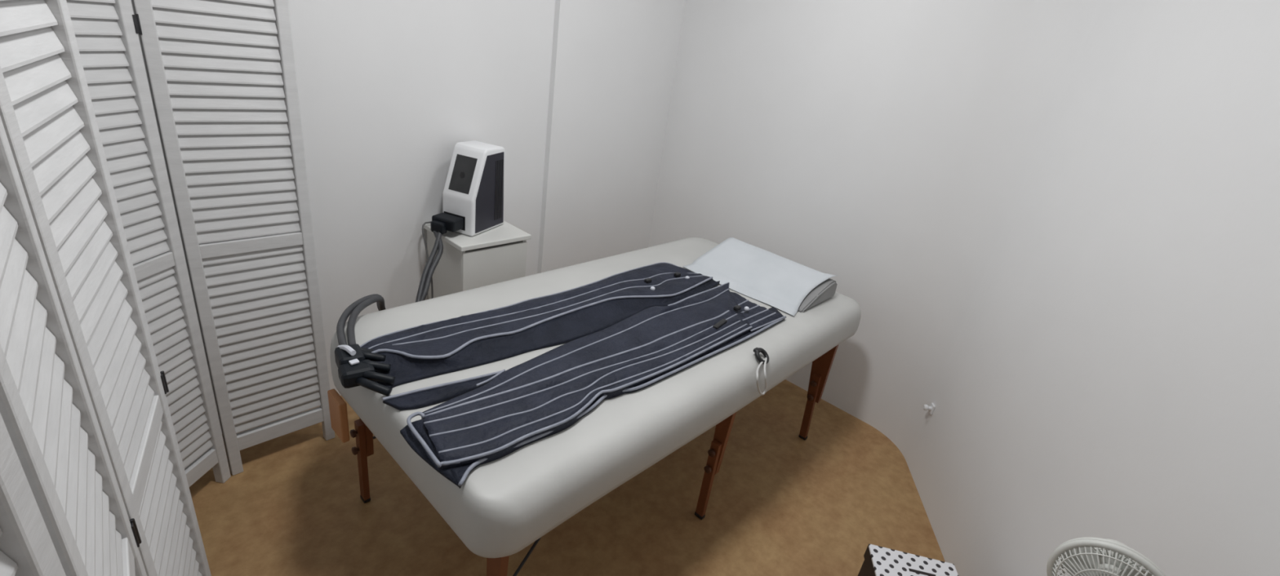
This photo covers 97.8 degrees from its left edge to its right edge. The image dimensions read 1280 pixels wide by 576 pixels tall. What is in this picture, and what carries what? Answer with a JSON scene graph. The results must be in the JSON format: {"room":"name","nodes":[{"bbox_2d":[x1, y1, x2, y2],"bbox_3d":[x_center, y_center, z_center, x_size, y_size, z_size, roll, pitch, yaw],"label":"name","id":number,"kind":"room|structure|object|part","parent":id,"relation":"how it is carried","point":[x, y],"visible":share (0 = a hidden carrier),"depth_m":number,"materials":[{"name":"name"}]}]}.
{"room":"massage therapy room","nodes":[
{"label":"massage therapy room","id":0,"kind":"room"},
{"bbox_2d":[130,0,685,432],"bbox_3d":[-1.074,-0.698,1.814,0.112,2.500,3.520,27,30,36],"label":"wall","id":1,"kind":"structure","parent":0,"point":[575,95],"depth_m":2.25,"materials":[{"name":"paint"}]},
{"bbox_2d":[189,379,945,575],"bbox_3d":[0.250,1.209,1.150,4.252,0.050,3.640,27,30,36],"label":"floor","id":2,"kind":"structure","parent":0,"point":[780,503],"depth_m":1.90,"materials":[{"name":"beige carpet"}]},
{"bbox_2d":[0,0,335,575],"bbox_3d":[-0.911,0.168,0.898,0.533,1.720,1.820,-3,26,-24],"label":"folding screen","id":3,"kind":"object","parent":2,"relation":"on","point":[109,419],"visible":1,"depth_m":1.23,"materials":[{"name":"white paint"}]},
{"bbox_3d":[-0.404,0.475,0.384,0.030,1.720,0.322,-6,28,-30],"label":"panel","id":4,"kind":"part","parent":3,"relation":"part of","materials":[{"name":"white paint"}]},
{"bbox_3d":[-0.596,0.339,0.624,0.326,1.720,0.063,27,30,36],"label":"panel","id":5,"kind":"part","parent":3,"relation":"part of","materials":[{"name":"white paint"}]},
{"bbox_3d":[-0.791,0.202,0.865,0.320,1.720,0.116,27,30,36],"label":"panel","id":6,"kind":"part","parent":3,"relation":"part of","materials":[{"name":"white paint"}]},
{"bbox_3d":[-1.269,-0.091,1.355,0.030,1.720,0.321,10,24,2],"label":"panel","id":7,"kind":"part","parent":3,"relation":"part of","materials":[{"name":"white paint"}]},
{"bbox_3d":[-1.137,-0.192,1.626,0.030,1.720,0.321,27,30,36],"label":"panel","id":8,"kind":"part","parent":3,"relation":"part of","materials":[{"name":"white paint"}]},
{"bbox_2d":[423,221,531,299],"bbox_3d":[-0.712,0.075,2.431,0.292,0.700,0.321,27,30,36],"label":"base cabinet","id":9,"kind":"object","parent":2,"relation":"on","point":[496,255],"visible":0.29,"depth_m":2.24,"materials":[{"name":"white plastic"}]},
{"bbox_2d":[442,140,505,236],"bbox_3d":[-0.663,-0.405,2.240,0.154,0.337,0.224,16,25,17],"label":"machine","id":10,"kind":"object","parent":9,"relation":"on","point":[473,191],"visible":0.87,"depth_m":2.17,"materials":[{"name":"white plastic"}]},
{"bbox_2d":[422,221,433,298],"bbox_3d":[-0.840,0.066,2.372,0.120,0.736,0.570,22,27,27],"label":"power cord","id":11,"kind":"object","parent":10,"relation":"attached to","point":[425,223],"visible":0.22,"depth_m":2.23,"materials":[{"name":"rubber"}]},
{"bbox_3d":[-0.596,-0.383,2.222,0.004,0.299,0.188,16,25,17],"label":"panel","id":12,"kind":"part","parent":10,"relation":"part of","materials":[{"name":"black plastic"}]},
{"bbox_3d":[-0.666,-0.232,2.293,0.292,0.020,0.321,27,30,36],"label":"panel","id":13,"kind":"part","parent":9,"relation":"part of","materials":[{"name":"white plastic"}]},
{"bbox_3d":[-0.672,-0.069,2.348,0.227,0.297,0.295,27,30,36],"label":"drawer","id":14,"kind":"part","parent":9,"relation":"part of","materials":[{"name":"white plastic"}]},
{"bbox_2d":[327,237,861,575],"bbox_3d":[-0.042,0.369,2.057,0.928,0.655,1.808,27,30,36],"label":"massage table","id":15,"kind":"object","parent":2,"relation":"on","point":[504,505],"visible":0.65,"depth_m":1.46,"materials":[{"name":"white leather"}]},
{"bbox_3d":[-0.862,0.438,1.684,0.026,0.026,0.019,27,30,36],"label":"knob","id":16,"kind":"part","parent":15,"relation":"part of","materials":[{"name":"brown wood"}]},
{"bbox_3d":[-0.875,0.500,1.718,0.026,0.026,0.019,27,30,36],"label":"knob","id":17,"kind":"part","parent":15,"relation":"part of","materials":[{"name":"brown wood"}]},
{"bbox_3d":[-0.824,0.390,1.682,0.071,0.303,0.029,27,30,36],"label":"leg","id":18,"kind":"part","parent":15,"relation":"part of","materials":[{"name":"orange wood"}]},
{"bbox_3d":[-0.320,0.665,1.238,0.056,0.300,0.023,27,30,36],"label":"leg","id":19,"kind":"part","parent":15,"relation":"part of","materials":[{"name":"orange wood"}]},
{"bbox_2d":[360,262,786,488],"bbox_3d":[-0.116,0.120,1.714,0.609,0.051,1.356,27,30,36],"label":"compression leg sleeves","id":20,"kind":"object","parent":15,"relation":"on","point":[632,331],"visible":1,"depth_m":1.52,"materials":[{"name":"blue fabric"}]},
{"bbox_2d":[334,213,463,396],"bbox_3d":[-0.758,0.066,1.781,0.218,0.318,1.061,4,24,-9],"label":"air hose","id":21,"kind":"object","parent":20,"relation":"attached to","point":[355,368],"visible":0.81,"depth_m":1.43,"materials":[{"name":"black plastic"}]},
{"bbox_3d":[-0.229,0.065,1.802,0.272,0.048,1.260,27,30,36],"label":"leg","id":22,"kind":"part","parent":20,"relation":"part of","materials":[{"name":"blue fabric"}]},
{"bbox_3d":[-0.152,0.099,1.762,1.318,0.039,0.125,-12,31,-39],"label":"leg","id":23,"kind":"part","parent":20,"relation":"part of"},
{"bbox_3d":[-0.013,0.172,1.631,0.283,0.051,1.324,27,30,36],"label":"leg","id":24,"kind":"part","parent":20,"relation":"part of","materials":[{"name":"blue fabric"}]},
{"bbox_3d":[0.228,0.604,1.860,0.026,0.026,0.020,27,30,36],"label":"knob","id":25,"kind":"part","parent":15,"relation":"part of","materials":[{"name":"brown wood"}]},
{"bbox_3d":[0.236,0.539,1.828,0.026,0.026,0.020,27,30,36],"label":"knob","id":26,"kind":"part","parent":15,"relation":"part of","materials":[{"name":"brown wood"}]},
{"bbox_3d":[0.269,0.489,1.831,0.056,0.301,0.030,27,30,36],"label":"leg","id":27,"kind":"part","parent":15,"relation":"part of","materials":[{"name":"orange wood"}]},
{"bbox_2d":[753,347,768,395],"bbox_3d":[0.370,0.268,1.715,0.057,0.125,0.136,8,24,0],"label":"ring","id":28,"kind":"object","parent":15,"relation":"hanging from","point":[765,361],"visible":1,"depth_m":1.72,"materials":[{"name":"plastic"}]},
{"bbox_3d":[0.717,0.461,2.347,0.026,0.026,0.020,27,30,36],"label":"knob","id":29,"kind":"part","parent":15,"relation":"part of","materials":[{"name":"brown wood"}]},
{"bbox_3d":[0.720,0.397,2.313,0.026,0.026,0.020,27,30,36],"label":"knob","id":30,"kind":"part","parent":15,"relation":"part of","materials":[{"name":"brown wood"}]},
{"bbox_2d":[798,278,837,311],"bbox_3d":[0.525,-0.063,2.304,0.498,0.078,0.270,27,30,36],"label":"pillow","id":31,"kind":"object","parent":15,"relation":"on","point":[826,290],"visible":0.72,"depth_m":2.16,"materials":[{"name":"white fabric"}]},
{"bbox_2d":[682,237,835,315],"bbox_3d":[0.485,-0.067,2.276,0.528,0.095,0.338,27,30,36],"label":"paper sheet","id":32,"kind":"object","parent":31,"relation":"on","point":[780,282],"visible":0.99,"depth_m":2.27,"materials":[{"name":"white paper"}]},
{"bbox_3d":[0.745,0.341,2.317,0.090,0.302,0.053,27,30,36],"label":"leg","id":33,"kind":"part","parent":15,"relation":"part of","materials":[{"name":"orange wood"}]},
{"bbox_2d":[857,543,958,575],"bbox_3d":[0.776,0.928,1.618,0.248,0.222,0.200,11,24,6],"label":"basket","id":34,"kind":"object","parent":2,"relation":"on","point":[878,561],"visible":1,"depth_m":1.63,"materials":[{"name":"white plastic"}]},
{"bbox_2d":[1046,537,1165,575],"bbox_3d":[0.808,0.799,1.145,0.216,0.848,0.237,27,30,36],"label":"pedestal fan","id":35,"kind":"object","parent":2,"relation":"on","point":[1085,556],"visible":1,"depth_m":0.96,"materials":[{"name":"white plastic"}]},
{"bbox_3d":[0.781,0.483,0.985,0.052,0.056,0.036,27,30,36],"label":"blade","id":36,"kind":"part","parent":35,"relation":"part of","materials":[{"name":"white plastic"}]},
{"bbox_3d":[0.838,0.485,0.930,0.059,0.050,0.036,27,30,36],"label":"blade","id":37,"kind":"part","parent":35,"relation":"part of","materials":[{"name":"white plastic"}]},
{"bbox_2d":[648,0,1024,422],"bbox_3d":[0.692,-0.798,2.632,1.605,2.500,0.080,27,30,36],"label":"wall","id":38,"kind":"structure","parent":0,"point":[833,137],"depth_m":2.49,"materials":[{"name":"paint"}]},
{"bbox_2d":[866,0,1279,575],"bbox_3d":[1.035,0.336,0.215,0.203,2.500,4.237,11,24,5],"label":"wall","id":39,"kind":"structure","parent":0,"point":[1091,329],"depth_m":1.43,"materials":[{"name":"paint"}]},
{"bbox_2d":[922,402,935,414],"bbox_3d":[1.170,0.487,2.264,0.036,0.042,0.030,11,24,6],"label":"hook","id":40,"kind":"object","parent":39,"relation":"attached to","point":[931,409],"visible":1,"depth_m":2.26,"materials":[{"name":"white plastic"}]},
{"bbox_3d":[1.183,0.489,2.262,0.008,0.042,0.030,11,24,6],"label":"plate","id":41,"kind":"part","parent":40,"relation":"part of","materials":[{"name":"white plastic"}]}
]}

